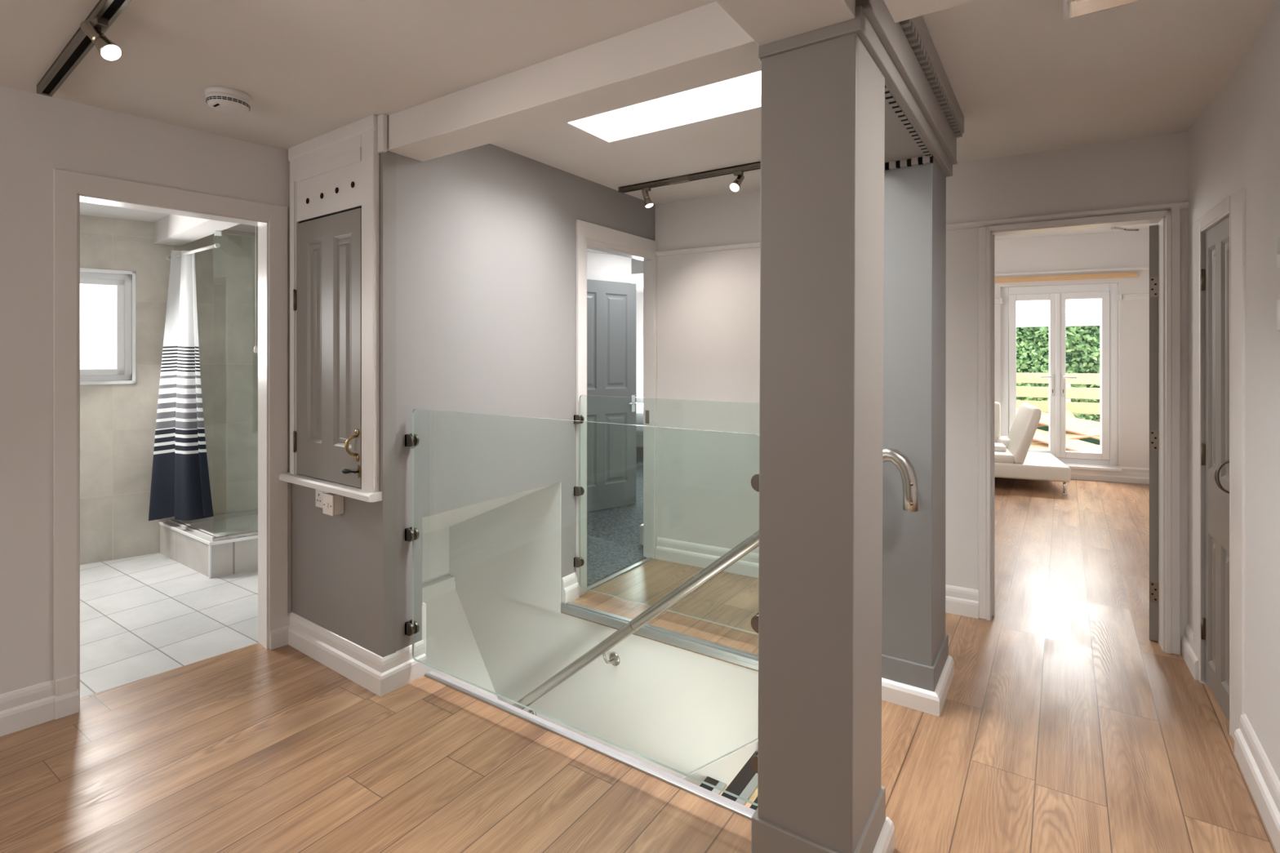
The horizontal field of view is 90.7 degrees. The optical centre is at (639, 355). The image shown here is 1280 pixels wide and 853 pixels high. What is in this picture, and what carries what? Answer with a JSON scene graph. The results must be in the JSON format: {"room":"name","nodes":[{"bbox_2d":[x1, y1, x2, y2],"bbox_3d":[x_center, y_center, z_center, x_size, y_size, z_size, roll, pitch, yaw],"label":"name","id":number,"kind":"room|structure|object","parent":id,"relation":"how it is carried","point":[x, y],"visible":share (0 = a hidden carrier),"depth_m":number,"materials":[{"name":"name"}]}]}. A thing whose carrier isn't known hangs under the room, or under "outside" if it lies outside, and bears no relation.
{"room":"stair landing","nodes":[
{"label":"stair landing","id":0,"kind":"room"},
{"bbox_2d":[0,84,291,694],"bbox_3d":[-3.135,0.195,1.533,0.110,2.410,4.380,0,0,41],"label":"wall","id":1,"kind":"structure","parent":0,"point":[40,134],"depth_m":2.41,"materials":[{"name":"white paint"}]},
{"bbox_2d":[0,673,79,737],"bbox_3d":[-3.364,1.327,1.160,0.033,0.145,3.516,0,0,41],"label":"baseboard","id":2,"kind":"structure","parent":1,"relation":"attached to","point":[30,706],"depth_m":2.39,"materials":[{"name":"white wood"}]},
{"bbox_2d":[53,168,288,709],"bbox_3d":[-2.030,0.339,2.792,0.136,2.122,0.840,0,0,41],"label":"door frame","id":3,"kind":"structure","parent":1,"relation":"attached to","point":[273,235],"depth_m":2.58,"materials":[{"name":"white wood"}]},
{"bbox_2d":[269,612,290,649],"bbox_3d":[-1.727,1.327,3.049,0.026,0.145,0.108,0,0,41],"label":"baseboard","id":4,"kind":"structure","parent":1,"relation":"attached to","point":[278,628],"depth_m":3.03,"materials":[{"name":"white wood"}]},
{"bbox_2d":[80,214,257,564],"bbox_3d":[-3.951,0.200,4.149,4.800,2.400,0.161,0,0,-39],"label":"wall","id":5,"kind":"structure","parent":0,"point":[117,422],"depth_m":4.45,"materials":[{"name":"beige tile"}]},
{"bbox_2d":[80,267,135,385],"bbox_3d":[-3.940,-0.194,4.119,1.020,0.782,0.120,0,0,-39],"label":"window","id":6,"kind":"structure","parent":5,"relation":"attached to","point":[107,296],"depth_m":4.34,"materials":[{"name":"white plastic"}]},
{"bbox_2d":[165,243,220,261],"bbox_3d":[-3.038,-0.698,4.285,0.838,0.044,0.044,0,0,35],"label":"curtain rod","id":7,"kind":"object","parent":5,"relation":"attached to","point":[216,245],"visible":0.82,"depth_m":4.22,"materials":[{"name":"white metal"}]},
{"bbox_2d":[148,250,213,520],"bbox_3d":[-3.129,0.203,4.293,0.627,1.905,0.196,0,0,28],"label":"shower curtain","id":8,"kind":"object","parent":7,"relation":"hanging from","point":[180,488],"visible":1,"depth_m":4.31,"materials":[{"name":"fabric"}]},
{"bbox_2d":[80,201,257,232],"bbox_3d":[-3.226,-0.971,3.160,4.707,0.059,2.580,0,0,-44],"label":"ceiling","id":9,"kind":"structure","parent":0,"point":[86,208],"depth_m":4.21,"materials":[{"name":"white paint"}]},
{"bbox_2d":[154,213,239,245],"bbox_3d":[-2.640,-0.868,3.892,2.116,0.155,0.154,0,0,40],"label":"beam","id":10,"kind":"structure","parent":9,"relation":"attached to","point":[171,229],"depth_m":4.13,"materials":[{"name":"white paint"}]},
{"bbox_2d":[253,226,257,352],"bbox_3d":[-2.291,-0.478,3.765,0.060,0.926,0.060,0,0,34],"label":"pull cord","id":11,"kind":"object","parent":9,"relation":"hanging from","point":[255,349],"visible":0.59,"depth_m":3.77,"materials":[{"name":"white plastic"}]},
{"bbox_2d":[291,151,395,657],"bbox_3d":[-1.383,0.195,2.893,0.825,2.410,0.060,0,0,36],"label":"wall","id":12,"kind":"structure","parent":0,"point":[344,566],"depth_m":2.69,"materials":[{"name":"grey paint"}]},
{"bbox_2d":[315,488,328,507],"bbox_3d":[-1.448,0.657,2.894,0.144,0.090,0.016,0,0,36],"label":"wall socket","id":13,"kind":"object","parent":12,"relation":"attached to","point":[319,493],"visible":0.47,"depth_m":2.91,"materials":[{"name":"white plastic"}]},
{"bbox_2d":[279,113,386,502],"bbox_3d":[-1.396,-0.198,2.829,0.804,1.604,0.080,0,0,36],"label":"upper cabinet","id":14,"kind":"object","parent":12,"relation":"attached to","point":[335,175],"visible":1,"depth_m":2.81,"materials":[{"name":"grey paint"}]},
{"bbox_2d":[322,492,344,515],"bbox_3d":[-1.363,0.659,2.806,0.087,0.090,0.057,0,0,36],"label":"switch box","id":15,"kind":"object","parent":12,"relation":"attached to","point":[333,504],"visible":0.96,"depth_m":2.78,"materials":[{"name":"white plastic"}]},
{"bbox_2d":[288,611,426,697],"bbox_3d":[-1.343,1.327,2.912,0.827,0.145,0.225,0,0,34],"label":"baseboard","id":16,"kind":"structure","parent":12,"relation":"attached to","point":[380,676],"depth_m":2.74,"materials":[{"name":"white wood"}]},
{"bbox_2d":[0,0,715,150],"bbox_3d":[-1.519,-1.100,0.429,4.500,0.200,4.220,0,0,34],"label":"ceiling","id":17,"kind":"structure","parent":0,"point":[309,69],"depth_m":2.06,"materials":[{"name":"paint"}]},
{"bbox_2d":[36,0,131,97],"bbox_3d":[-1.508,-0.929,1.791,1.812,0.142,0.082,0,0,38],"label":"track light","id":18,"kind":"object","parent":17,"relation":"attached to","point":[91,32],"visible":1,"depth_m":1.87,"materials":[{"name":"brown metal"}]},
{"bbox_2d":[204,85,251,115],"bbox_3d":[-1.575,-0.970,2.418,0.152,0.061,0.152,0,0,34],"label":"smoke detector","id":19,"kind":"object","parent":17,"relation":"attached to","point":[225,100],"visible":1,"depth_m":2.37,"materials":[{"name":"white plastic"}]},
{"bbox_2d":[715,0,855,45],"bbox_3d":[0.012,-0.918,0.995,0.248,0.203,1.466,0,0,34],"label":"beam","id":20,"kind":"structure","parent":17,"relation":"attached to","point":[766,21],"depth_m":1.52,"materials":[{"name":"paint"}]},
{"bbox_2d":[884,0,976,22],"bbox_3d":[0.877,-0.920,1.071,0.938,0.240,0.456,0,0,34],"label":"beam","id":21,"kind":"structure","parent":17,"relation":"attached to","point":[900,10],"depth_m":1.45,"materials":[{"name":"paint"}]},
{"bbox_2d":[422,484,553,699],"bbox_3d":[-1.221,2.375,3.522,1.248,3.550,0.936,0,0,34],"label":"wall","id":22,"kind":"structure","parent":0,"point":[451,646],"depth_m":3.86,"materials":[{"name":"white paint"}]},
{"bbox_2d":[422,602,426,654],"bbox_3d":[-0.978,1.250,2.809,0.056,0.300,0.024,0,0,34],"label":"trim","id":23,"kind":"structure","parent":22,"relation":"attached to","point":[424,605],"depth_m":2.79,"materials":[{"name":"white wood"}]},
{"bbox_2d":[424,671,755,820],"bbox_3d":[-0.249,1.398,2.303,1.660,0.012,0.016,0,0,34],"label":"trim","id":24,"kind":"structure","parent":22,"relation":"attached to","point":[739,811],"depth_m":2.22,"materials":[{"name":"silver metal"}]},
{"bbox_2d":[395,143,655,651],"bbox_3d":[-0.479,0.170,3.567,0.070,2.460,2.210,0,0,34],"label":"wall","id":25,"kind":"structure","parent":0,"point":[486,234],"depth_m":3.08,"materials":[{"name":"grey paint"}]},
{"bbox_2d":[561,572,579,604],"bbox_3d":[-0.395,1.327,3.605,0.026,0.145,0.122,0,0,34],"label":"baseboard","id":26,"kind":"structure","parent":25,"relation":"attached to","point":[570,585],"depth_m":3.59,"materials":[{"name":"white wood"}]},
{"bbox_2d":[576,219,657,595],"bbox_3d":[-0.154,0.306,4.039,0.091,2.188,0.864,0,0,34],"label":"door frame","id":27,"kind":"structure","parent":25,"relation":"attached to","point":[588,235],"depth_m":4.12,"materials":[{"name":"white wood"}]},
{"bbox_2d":[645,410,648,423],"bbox_3d":[0.051,0.425,4.365,0.030,0.090,0.006,0,0,34],"label":"strike plate","id":28,"kind":"object","parent":25,"relation":"attached to","point":[646,411],"visible":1,"depth_m":4.36,"materials":[{"name":"silver metal"}]},
{"bbox_2d":[448,482,758,777],"bbox_3d":[-0.335,2.432,3.538,4.500,3.437,0.098,0,0,34],"label":"wall","id":29,"kind":"structure","parent":0,"point":[684,711],"depth_m":3.52,"materials":[{"name":"white paint"}]},
{"bbox_2d":[560,601,758,670],"bbox_3d":[0.268,1.417,3.096,1.685,0.049,0.049,0,0,34],"label":"trim","id":30,"kind":"structure","parent":29,"relation":"attached to","point":[748,660],"depth_m":3.15,"materials":[{"name":"silver metal"}]},
{"bbox_2d":[573,395,758,635],"bbox_3d":[0.319,0.783,3.196,1.668,1.110,0.036,0,0,34],"label":"glass balustrade","id":31,"kind":"object","parent":29,"relation":"attached to","point":[578,491],"visible":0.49,"depth_m":3.63,"materials":[{"name":"clear glass"}]},
{"bbox_2d":[512,447,918,715],"bbox_3d":[0.155,1.248,3.088,2.251,1.767,0.124,0,0,34],"label":"handrail","id":32,"kind":"object","parent":29,"relation":"attached to","point":[909,481],"visible":0.75,"depth_m":3.01,"materials":[{"name":"silver metal"}]},
{"bbox_2d":[586,251,631,283],"bbox_3d":[-1.007,0.175,5.295,2.290,2.450,0.080,0,0,-38],"label":"wall","id":33,"kind":"structure","parent":0,"point":[602,267],"depth_m":5.81,"materials":[{"name":"white paint"}]},
{"bbox_2d":[586,248,617,255],"bbox_3d":[-0.961,-0.985,5.236,2.290,0.110,0.071,0,0,-38],"label":"coving","id":34,"kind":"structure","parent":33,"relation":"attached to","point":[588,249],"depth_m":5.71,"materials":[{"name":"white paint"}]},
{"bbox_2d":[586,279,636,512],"bbox_3d":[-0.343,0.357,5.676,0.805,2.065,0.101,0,0,-38],"label":"door","id":35,"kind":"structure","parent":33,"relation":"in","point":[611,305],"depth_m":5.75,"materials":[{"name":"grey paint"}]},
{"bbox_2d":[0,446,1276,852],"bbox_3d":[-0.486,1.423,4.210,7.700,0.054,11.550,0,0,34],"label":"floor","id":36,"kind":"structure","parent":0,"point":[1061,726],"depth_m":2.29,"materials":[{"name":"brown wood"}]},
{"bbox_2d":[159,509,257,578],"bbox_3d":[-2.674,1.282,4.491,1.175,0.236,0.911,0,0,34],"label":"shower tray","id":37,"kind":"object","parent":36,"relation":"on","point":[190,544],"visible":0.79,"depth_m":4.15,"materials":[{"name":"white ceramic"}]},
{"bbox_2d":[187,514,257,536],"bbox_3d":[-2.667,1.210,4.513,0.998,0.011,0.753,0,0,34],"label":"tray","id":38,"kind":"object","parent":37,"relation":"on","point":[230,524],"depth_m":4.50,"materials":[{"name":"white ceramic"}]},
{"bbox_2d":[212,230,257,541],"bbox_3d":[-2.343,0.193,4.271,0.908,1.970,0.042,0,0,-36],"label":"screen","id":39,"kind":"object","parent":37,"relation":"on","point":[217,233],"visible":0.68,"depth_m":4.05,"materials":[{"name":"silver metal"}]},
{"bbox_2d":[586,557,653,591],"bbox_3d":[-0.126,1.396,4.048,0.030,0.008,0.726,0,0,34],"label":"threshold","id":40,"kind":"object","parent":36,"relation":"on","point":[637,564],"visible":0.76,"depth_m":4.02,"materials":[{"name":"silver metal"}]},
{"bbox_2d":[635,403,643,447],"bbox_3d":[0.050,1.070,9.137,1.740,0.660,1.770,0,0,34],"label":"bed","id":41,"kind":"object","parent":36,"relation":"on","point":[639,406],"visible":0.02,"depth_m":8.15,"materials":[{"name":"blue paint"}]},
{"bbox_2d":[635,403,643,425],"bbox_3d":[-0.034,0.820,9.013,1.740,0.160,1.470,0,0,34],"label":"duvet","id":42,"kind":"object","parent":41,"relation":"on","point":[639,406],"depth_m":8.15,"materials":[{"name":"fabric"}]},
{"bbox_2d":[680,739,758,810],"bbox_3d":[0.027,2.163,2.683,1.654,1.555,0.932,0,0,34],"label":"staircase","id":43,"kind":"structure","parent":36,"relation":"attached to","point":[733,773],"depth_m":2.92,"materials":[{"name":"white paint"}]},
{"bbox_2d":[751,32,894,852],"bbox_3d":[0.507,0.305,1.734,0.293,2.190,0.344,0,0,34],"label":"pillar","id":44,"kind":"structure","parent":36,"relation":"on","point":[820,790],"depth_m":1.61,"materials":[{"name":"grey paint"}]},
{"bbox_2d":[404,408,759,805],"bbox_3d":[-0.303,0.765,2.259,1.678,1.074,0.036,0,0,34],"label":"glass balustrade","id":45,"kind":"object","parent":44,"relation":"attached to","point":[411,534],"visible":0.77,"depth_m":2.44,"materials":[{"name":"clear glass"}]},
{"bbox_2d":[881,157,954,716],"bbox_3d":[1.147,0.305,2.689,0.292,2.190,0.389,0,0,34],"label":"wall","id":46,"kind":"structure","parent":36,"relation":"on","point":[917,668],"depth_m":2.55,"materials":[{"name":"grey paint"}]},
{"bbox_2d":[758,0,964,177],"bbox_3d":[0.862,-0.901,2.219,0.318,0.288,1.525,0,0,34],"label":"entablature","id":47,"kind":"object","parent":46,"relation":"on","point":[924,117],"visible":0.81,"depth_m":2.02,"materials":[{"name":"grey paint"}]},
{"bbox_2d":[994,401,1071,494],"bbox_3d":[3.609,0.969,7.151,1.950,0.862,1.020,0,0,24],"label":"sofa","id":48,"kind":"object","parent":36,"relation":"on","point":[1016,463],"visible":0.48,"depth_m":6.51,"materials":[{"name":"beige leather"}]},
{"bbox_2d":[994,442,1006,451],"bbox_3d":[3.741,0.997,6.941,0.460,0.054,0.300,0,0,24],"label":"cushion","id":49,"kind":"object","parent":48,"relation":"on","point":[997,446],"visible":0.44,"depth_m":6.75,"materials":[{"name":"white fabric"}]},
{"bbox_2d":[994,448,1014,463],"bbox_3d":[3.396,1.077,7.231,1.455,0.105,0.965,0,0,24],"label":"seat cushion","id":50,"kind":"object","parent":48,"relation":"on","point":[1008,456],"depth_m":6.56,"materials":[{"name":"beige leather"}]},
{"bbox_2d":[635,292,643,403],"bbox_3d":[1.042,0.150,9.718,4.300,2.500,0.100,0,0,34],"label":"wall","id":51,"kind":"structure","parent":0,"point":[639,296],"depth_m":10.36,"materials":[{"name":"white paint"}]},
{"bbox_2d":[490,0,1278,293],"bbox_3d":[0.511,-1.115,6.100,7.450,0.170,7.500,0,0,34],"label":"ceiling","id":52,"kind":"structure","parent":0,"point":[1024,77],"depth_m":2.58,"materials":[{"name":"paint"}]},
{"bbox_2d":[386,1,760,161],"bbox_3d":[-0.322,-0.953,2.253,1.675,0.194,0.183,0,0,34],"label":"beam","id":53,"kind":"structure","parent":52,"relation":"attached to","point":[702,46],"depth_m":2.09,"materials":[{"name":"paint"}]},
{"bbox_2d":[631,257,643,277],"bbox_3d":[-0.631,-0.945,7.198,4.130,0.170,0.250,0,0,34],"label":"beam","id":54,"kind":"structure","parent":52,"relation":"attached to","point":[637,265],"depth_m":6.66,"materials":[{"name":"white paint"}]},
{"bbox_2d":[618,160,760,207],"bbox_3d":[0.429,-0.970,3.554,1.347,0.150,0.103,0,0,34],"label":"track light","id":55,"kind":"object","parent":52,"relation":"attached to","point":[738,171],"visible":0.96,"depth_m":3.63,"materials":[{"name":"brown metal"}]},
{"bbox_2d":[1062,0,1142,19],"bbox_3d":[1.381,-1.015,1.698,0.409,0.060,0.134,0,0,34],"label":"skylight","id":56,"kind":"object","parent":52,"relation":"attached to","point":[1066,4],"visible":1,"depth_m":1.80,"materials":[{"name":"white paint"}]},
{"bbox_2d":[655,131,1187,653],"bbox_3d":[1.405,0.170,3.675,3.051,2.460,0.100,0,0,30],"label":"wall","id":57,"kind":"structure","parent":0,"point":[708,302],"depth_m":4.01,"materials":[{"name":"white paint"}]},
{"bbox_2d":[655,537,978,618],"bbox_3d":[0.961,1.327,3.861,1.955,0.145,0.029,0,0,30],"label":"baseboard","id":58,"kind":"structure","parent":57,"relation":"attached to","point":[960,601],"depth_m":4.06,"materials":[{"name":"white wood"}]},
{"bbox_2d":[655,200,1189,256],"bbox_3d":[1.352,-0.704,3.634,2.900,0.037,0.027,0,0,30],"label":"rail","id":59,"kind":"object","parent":57,"relation":"attached to","point":[1183,204],"visible":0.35,"depth_m":3.25,"materials":[{"name":"white paint"}]},
{"bbox_2d":[977,205,1180,655],"bbox_3d":[2.190,0.343,3.205,0.832,2.115,0.132,0,0,30],"label":"door frame","id":60,"kind":"structure","parent":57,"relation":"attached to","point":[1169,226],"depth_m":3.05,"materials":[{"name":"white wood"}]},
{"bbox_2d":[1111,224,1158,641],"bbox_3d":[2.684,0.353,3.411,0.210,2.082,0.724,0,0,40],"label":"door","id":61,"kind":"structure","parent":57,"relation":"in","point":[1153,229],"depth_m":3.09,"materials":[{"name":"grey paint"}]},
{"bbox_2d":[1016,298,1100,327],"bbox_3d":[5.661,0.150,8.437,6.000,2.700,2.280,0,0,34],"label":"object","id":62,"kind":"object","parent":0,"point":[1086,312],"visible":0.05,"depth_m":9.07,"materials":[{"name":"white plastic"}]},
{"bbox_2d":[994,230,1149,468],"bbox_3d":[4.418,0.000,7.482,3.710,2.800,0.200,0,0,24],"label":"wall","id":63,"kind":"structure","parent":0,"point":[1130,249],"depth_m":6.98,"materials":[{"name":"white paint"}]},
{"bbox_2d":[1000,283,1121,471],"bbox_3d":[4.797,0.237,7.275,1.190,2.090,0.195,0,0,24],"label":"door","id":64,"kind":"structure","parent":63,"relation":"in","point":[1056,295],"depth_m":7.24,"materials":[{"name":"white plastic"}]},
{"bbox_2d":[994,271,1137,282],"bbox_3d":[4.527,-0.885,7.309,1.988,0.054,0.033,0,0,24],"label":"batten","id":65,"kind":"object","parent":63,"relation":"attached to","point":[1131,274],"visible":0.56,"depth_m":7.15,"materials":[{"name":"brown wood"}]},
{"bbox_2d":[994,266,1149,276],"bbox_3d":[4.347,-0.951,7.382,3.500,0.031,0.044,0,0,24],"label":"rail","id":66,"kind":"object","parent":63,"relation":"attached to","point":[1134,268],"visible":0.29,"depth_m":7.12,"materials":[{"name":"beige wood"}]},
{"bbox_2d":[994,293,1149,304],"bbox_3d":[4.353,-0.639,7.396,3.500,0.078,0.050,0,0,24],"label":"rail","id":67,"kind":"object","parent":63,"relation":"attached to","point":[1121,297],"visible":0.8,"depth_m":6.94,"materials":[{"name":"white wood"}]},
{"bbox_2d":[1063,462,1149,484],"bbox_3d":[4.352,1.314,7.392,3.500,0.172,0.019,0,0,24],"label":"baseboard","id":68,"kind":"structure","parent":63,"relation":"attached to","point":[1128,474],"depth_m":6.99,"materials":[{"name":"white wood"}]},
{"bbox_2d":[994,222,1158,239],"bbox_3d":[3.137,-1.407,5.662,3.500,0.085,5.100,0,0,34],"label":"ceiling","id":69,"kind":"structure","parent":0,"point":[1143,226],"depth_m":7.00,"materials":[{"name":"white paint"}]},
{"bbox_2d":[1187,55,1245,684],"bbox_3d":[2.442,0.170,2.639,0.120,2.460,1.100,0,0,31],"label":"wall","id":70,"kind":"structure","parent":0,"point":[1216,140],"depth_m":2.66,"materials":[{"name":"white paint"}]},
{"bbox_2d":[1181,624,1199,680],"bbox_3d":[2.476,1.327,2.836,0.026,0.145,0.272,0,0,31],"label":"baseboard","id":71,"kind":"structure","parent":70,"relation":"attached to","point":[1188,654],"depth_m":2.84,"materials":[{"name":"white wood"}]},
{"bbox_2d":[1200,216,1229,721],"bbox_3d":[2.295,0.430,2.521,0.079,1.910,0.438,0,0,31],"label":"door","id":72,"kind":"structure","parent":70,"relation":"in","point":[1215,279],"depth_m":2.51,"materials":[{"name":"grey paint"}]},
{"bbox_2d":[1193,186,1245,740],"bbox_3d":[2.308,0.405,2.487,0.074,1.990,0.700,0,0,31],"label":"door frame","id":73,"kind":"structure","parent":70,"relation":"attached to","point":[1233,206],"depth_m":2.30,"materials":[{"name":"white wood"}]},
{"bbox_2d":[1245,0,1279,781],"bbox_3d":[0.599,0.170,-0.161,0.125,2.460,5.600,0,0,34],"label":"wall","id":74,"kind":"structure","parent":0,"point":[1263,56],"depth_m":2.01,"materials":[{"name":"white paint"}]},
{"bbox_2d":[1234,714,1279,852],"bbox_3d":[0.567,1.324,-0.073,0.027,0.152,5.510,0,0,34],"label":"baseboard","id":75,"kind":"structure","parent":74,"relation":"attached to","point":[1263,782],"depth_m":1.97,"materials":[{"name":"white wood"}]},
{"bbox_2d":[1276,299,1279,330],"bbox_3d":[1.840,-0.117,1.810,0.012,0.090,0.086,0,0,34],"label":"light switch","id":76,"kind":"object","parent":74,"relation":"attached to","point":[1278,300],"visible":1,"depth_m":1.83,"materials":[{"name":"white plastic"}]},
{"bbox_2d":[1276,237,1279,268],"bbox_3d":[1.830,-0.296,1.796,0.012,0.088,0.082,0,0,34],"label":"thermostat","id":77,"kind":"object","parent":74,"relation":"attached to","point":[1278,238],"visible":1,"depth_m":1.82,"materials":[{"name":"white plastic"}]},
{"bbox_3d":[6.896,1.550,10.276,8.000,0.100,7.250,0,0,34],"label":"floor","id":78,"kind":"structure","parent":0,"visible":0},
{"bbox_2d":[1029,439,1079,449],"bbox_3d":[5.143,1.260,8.652,1.502,0.370,0.199,0,0,24],"label":"plank","id":79,"kind":"object","parent":78,"relation":"on","point":[1033,446],"visible":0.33,"depth_m":8.50,"materials":[{"name":"beige wood"}]},
{"bbox_2d":[1031,424,1100,444],"bbox_3d":[5.393,1.140,8.665,1.495,0.446,0.199,0,0,29],"label":"plank","id":80,"kind":"object","parent":79,"relation":"on","point":[1095,431],"visible":0.29,"depth_m":8.36,"materials":[{"name":"beige wood"}]},
{"bbox_2d":[1037,409,1075,427],"bbox_3d":[5.269,1.000,8.929,1.487,0.495,0.199,0,0,20],"label":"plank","id":81,"kind":"object","parent":80,"relation":"on","point":[1068,413],"visible":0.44,"depth_m":8.72,"materials":[{"name":"beige wood"}]},
{"bbox_2d":[1039,413,1100,439],"bbox_3d":[6.002,1.020,8.316,1.487,0.495,0.199,0,0,38],"label":"plank","id":82,"kind":"object","parent":80,"relation":"on","point":[1071,426],"visible":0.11,"depth_m":8.44,"materials":[{"name":"beige wood"}]},
{"bbox_2d":[1016,407,1100,431],"bbox_3d":[5.892,0.920,8.511,1.502,0.370,0.199,0,0,32],"label":"outdoor table","id":83,"kind":"object","parent":82,"relation":"on","point":[1077,420],"visible":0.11,"depth_m":8.52,"materials":[{"name":"beige wood"}]},
{"bbox_2d":[1016,325,1100,444],"bbox_3d":[7.386,-0.050,11.007,8.000,3.100,1.488,0,0,34],"label":"hedge","id":84,"kind":"object","parent":78,"relation":"on","point":[1082,343],"visible":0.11,"depth_m":10.68,"materials":[{"name":"green plant"}]},
{"bbox_2d":[1016,372,1100,414],"bbox_3d":[5.997,0.875,8.937,6.400,1.250,0.125,0,0,34],"label":"terrace railing","id":85,"kind":"object","parent":78,"relation":"on","point":[1093,408],"visible":0.02,"depth_m":8.85,"materials":[{"name":"yellow wood"}]},
{"bbox_2d":[1032,428,1100,453],"bbox_3d":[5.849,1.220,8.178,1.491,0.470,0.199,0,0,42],"label":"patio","id":86,"kind":"structure","parent":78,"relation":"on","point":[1075,445],"depth_m":8.29,"materials":[{"name":"beige wood"}]},
{"bbox_3d":[1.493,0.150,6.513,0.060,2.500,4.920,0,0,34],"label":"wall","id":87,"kind":"structure","parent":0,"visible":0},
{"bbox_2d":[639,524,643,545],"bbox_3d":[0.115,1.325,4.668,0.190,0.150,0.160,0,0,34],"label":"baseboard","id":88,"kind":"structure","parent":87,"relation":"attached to","point":[641,526],"depth_m":4.64,"materials":[{"name":"white wood"}]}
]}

